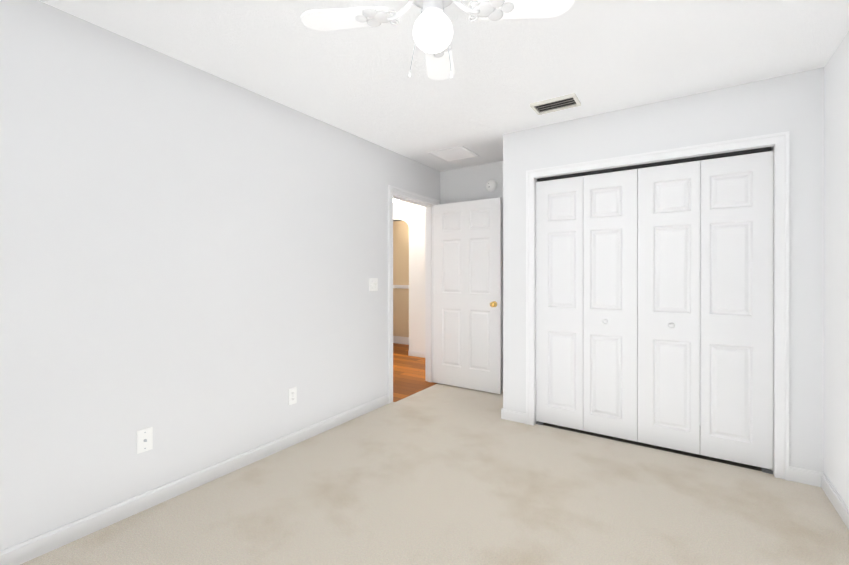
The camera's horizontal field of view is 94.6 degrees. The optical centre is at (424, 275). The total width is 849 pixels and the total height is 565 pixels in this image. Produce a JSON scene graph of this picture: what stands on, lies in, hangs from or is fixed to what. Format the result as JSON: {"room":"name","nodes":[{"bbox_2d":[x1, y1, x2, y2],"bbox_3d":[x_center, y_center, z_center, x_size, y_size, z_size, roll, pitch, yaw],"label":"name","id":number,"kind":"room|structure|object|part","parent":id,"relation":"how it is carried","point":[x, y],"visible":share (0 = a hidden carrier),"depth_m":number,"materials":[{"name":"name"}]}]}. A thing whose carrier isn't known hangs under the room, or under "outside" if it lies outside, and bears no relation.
{"room":"empty bedroom","nodes":[
{"label":"empty bedroom","id":0,"kind":"room"},
{"bbox_2d":[0,0,439,550],"bbox_3d":[-0.685,0.009,3.367,0.120,2.440,6.610,0,0,33],"label":"wall","id":1,"kind":"structure","parent":0,"point":[193,259],"depth_m":2.12,"materials":[{"name":"white paint"}]},
{"bbox_2d":[137,427,152,453],"bbox_3d":[-1.466,0.869,2.059,0.018,0.118,0.072,0,0,33],"label":"wall outlet","id":2,"kind":"object","parent":1,"relation":"attached to","point":[144,440],"visible":1,"depth_m":2.06,"materials":[{"name":"white plastic"}]},
{"bbox_2d":[0,395,388,564],"bbox_3d":[-1.365,1.188,2.216,0.013,0.085,3.698,0,0,33],"label":"baseboard","id":3,"kind":"structure","parent":1,"relation":"attached to","point":[33,548],"depth_m":2.11,"materials":[{"name":"white paint"}]},
{"bbox_2d":[288,387,296,405],"bbox_3d":[-0.956,0.876,2.841,0.008,0.118,0.072,0,0,33],"label":"wall outlet","id":4,"kind":"object","parent":1,"relation":"attached to","point":[292,395],"visible":1,"depth_m":2.84,"materials":[{"name":"white plastic"}]},
{"bbox_2d":[369,278,377,290],"bbox_3d":[-0.459,0.084,3.580,0.022,0.116,0.116,0,0,33],"label":"double light switch","id":5,"kind":"object","parent":1,"relation":"attached to","point":[373,284],"visible":1,"depth_m":3.58,"materials":[{"name":"white plastic"}]},
{"bbox_2d":[388,185,439,403],"bbox_3d":[-0.147,0.183,4.180,0.158,2.092,0.924,0,0,33],"label":"door frame","id":6,"kind":"structure","parent":1,"relation":"attached to","point":[429,292],"depth_m":4.48,"materials":[{"name":"white paint"}]},
{"bbox_2d":[434,198,500,393],"bbox_3d":[0.449,0.211,4.241,0.800,2.012,0.167,0,0,33],"label":"entry door","id":7,"kind":"structure","parent":1,"relation":"in","point":[467,294],"depth_m":4.21,"materials":[{"name":"white paint"}]},
{"bbox_3d":[0.731,0.299,4.055,0.062,0.062,0.167,0,0,33],"label":"knob","id":8,"kind":"part","parent":7,"relation":"part of","materials":[{"name":"gold metal"}]},
{"bbox_2d":[393,221,408,336],"bbox_3d":[0.019,0.006,6.791,2.480,2.440,0.120,0,0,33],"label":"wall","id":9,"kind":"structure","parent":0,"point":[401,277],"depth_m":7.01,"materials":[{"name":"beige paint"}]},
{"bbox_2d":[393,285,408,288],"bbox_3d":[-0.021,0.206,6.729,2.480,0.060,0.028,0,0,33],"label":"trim","id":10,"kind":"structure","parent":9,"relation":"attached to","point":[402,286],"depth_m":6.97,"materials":[{"name":"white paint"}]},
{"bbox_2d":[393,336,408,344],"bbox_3d":[-0.017,1.161,6.737,2.480,0.130,0.013,0,0,33],"label":"baseboard","id":11,"kind":"structure","parent":9,"relation":"attached to","point":[400,340],"depth_m":6.99,"materials":[{"name":"white paint"}]},
{"bbox_2d":[393,200,424,351],"bbox_3d":[-0.394,0.007,6.165,2.480,2.440,0.120,0,0,33],"label":"wall","id":12,"kind":"structure","parent":0,"point":[411,215],"depth_m":5.92,"materials":[{"name":"white paint"}]},
{"bbox_2d":[408,350,424,357],"bbox_3d":[0.181,1.184,5.706,1.014,0.085,0.013,0,0,33],"label":"baseboard","id":13,"kind":"structure","parent":12,"relation":"attached to","point":[410,353],"depth_m":5.90,"materials":[{"name":"white paint"}]},
{"bbox_2d":[393,343,436,401],"bbox_3d":[-1.000,1.257,5.104,2.640,0.062,3.820,0,0,33],"label":"floor","id":14,"kind":"structure","parent":0,"point":[408,375],"depth_m":4.85,"materials":[{"name":"laminate"}]},
{"bbox_2d":[20,383,848,564],"bbox_3d":[0.169,1.261,1.786,3.048,0.060,4.670,0,0,33],"label":"floor carpet","id":15,"kind":"object","parent":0,"point":[440,474],"visible":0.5,"depth_m":2.08,"materials":[{"name":"beige carpet"}]},
{"bbox_2d":[39,0,848,170],"bbox_3d":[0.169,-1.259,1.783,3.288,0.100,4.910,0,0,33],"label":"ceiling","id":16,"kind":"structure","parent":0,"point":[596,57],"depth_m":2.16,"materials":[{"name":"white paint"}]},
{"bbox_2d":[301,0,573,79],"bbox_3d":[0.032,-0.979,1.484,0.768,0.459,0.768,0,0,-39],"label":"ceiling fan","id":17,"kind":"object","parent":16,"relation":"hanging from","point":[432,31],"visible":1,"depth_m":1.48,"materials":[{"name":"white metal"}]},
{"bbox_3d":[0.032,-0.916,1.484,0.150,0.126,0.150,0,0,33],"label":"globe","id":18,"kind":"part","parent":17,"relation":"part of","materials":[{"name":"white glass"}]},
{"bbox_2d":[429,146,478,161],"bbox_3d":[0.298,-1.206,3.914,0.375,0.010,0.370,0,0,33],"label":"ceiling vent","id":19,"kind":"object","parent":16,"relation":"in","point":[455,153],"visible":1,"depth_m":3.90,"materials":[{"name":"white paint"}]},
{"bbox_2d":[530,93,580,114],"bbox_3d":[0.922,-1.201,2.759,0.305,0.018,0.190,0,0,33],"label":"ceiling vent","id":20,"kind":"object","parent":16,"relation":"in","point":[572,100],"visible":1,"depth_m":2.76,"materials":[{"name":"white plastic"}]},
{"bbox_2d":[440,151,767,382],"bbox_3d":[1.489,0.009,3.783,3.048,2.440,0.120,0,0,33],"label":"wall","id":21,"kind":"structure","parent":0,"point":[463,184],"depth_m":4.32,"materials":[{"name":"white paint"}]},
{"bbox_2d":[486,179,496,191],"bbox_3d":[0.711,-0.963,4.199,0.128,0.128,0.039,0,0,33],"label":"smoke detector","id":22,"kind":"object","parent":21,"relation":"attached to","point":[491,185],"visible":1,"depth_m":4.18,"materials":[{"name":"white plastic"}]},
{"bbox_2d":[542,422,761,470],"bbox_3d":[1.762,1.259,3.112,1.851,0.061,0.700,0,0,33],"label":"floor","id":23,"kind":"structure","parent":0,"point":[664,449],"depth_m":2.79,"materials":[{"name":"grey"}]},
{"bbox_2d":[536,421,772,473],"bbox_3d":[1.549,1.220,2.848,1.480,0.020,0.045,0,0,33],"label":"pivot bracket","id":24,"kind":"object","parent":23,"relation":"on","point":[765,470],"visible":0.77,"depth_m":2.45,"materials":[{"name":"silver metal"}]},
{"bbox_2d":[503,67,823,471],"bbox_3d":[1.701,0.010,3.127,1.971,2.440,0.740,0,0,33],"label":"wall","id":25,"kind":"structure","parent":0,"point":[793,104],"depth_m":2.48,"materials":[{"name":"white paint"}]},
{"bbox_2d":[501,408,515,418],"bbox_3d":[0.864,1.187,3.660,0.013,0.085,0.733,0,0,33],"label":"baseboard","id":26,"kind":"structure","parent":25,"relation":"attached to","point":[505,413],"depth_m":3.33,"materials":[{"name":"white paint"}]},
{"bbox_2d":[536,176,582,429],"bbox_3d":[1.084,0.217,3.154,0.368,1.975,0.033,0,0,33],"label":"closet door","id":27,"kind":"structure","parent":25,"relation":"in","point":[559,302],"depth_m":3.14,"materials":[{"name":"white paint"}]},
{"bbox_2d":[583,169,637,441],"bbox_3d":[1.394,0.217,2.949,0.368,1.975,0.033,0,0,33],"label":"closet door","id":28,"kind":"structure","parent":25,"relation":"in","point":[610,295],"depth_m":2.93,"materials":[{"name":"white paint"}]},
{"bbox_2d":[537,147,771,181],"bbox_3d":[1.549,-0.789,2.846,1.468,0.022,0.025,0,0,33],"label":"track","id":29,"kind":"object","parent":25,"relation":"attached to","point":[743,152],"visible":0.93,"depth_m":2.75,"materials":[{"name":"black metal"}]},
{"bbox_2d":[526,131,788,480],"bbox_3d":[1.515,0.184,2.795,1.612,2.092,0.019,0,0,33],"label":"trim","id":30,"kind":"structure","parent":25,"relation":"attached to","point":[780,140],"depth_m":2.38,"materials":[{"name":"white paint"}]},
{"bbox_2d":[638,161,699,454],"bbox_3d":[1.704,0.218,2.745,0.368,1.975,0.033,0,0,33],"label":"closet door","id":31,"kind":"structure","parent":25,"relation":"in","point":[668,293],"depth_m":2.73,"materials":[{"name":"white paint"}]},
{"bbox_2d":[700,151,772,469],"bbox_3d":[2.014,0.218,2.540,0.368,1.975,0.033,0,0,33],"label":"closet door","id":32,"kind":"structure","parent":25,"relation":"in","point":[736,308],"depth_m":2.52,"materials":[{"name":"white paint"}]},
{"bbox_2d":[824,31,848,506],"bbox_3d":[1.490,0.012,0.911,0.120,2.440,4.910,0,0,33],"label":"wall","id":33,"kind":"structure","parent":0,"point":[836,269],"depth_m":2.08,"materials":[{"name":"white paint"}]},
{"bbox_2d":[816,471,848,528],"bbox_3d":[1.230,1.190,0.640,0.013,0.085,3.930,0,0,33],"label":"baseboard","id":34,"kind":"structure","parent":33,"relation":"attached to","point":[822,481],"depth_m":2.09,"materials":[{"name":"white paint"}]}
]}

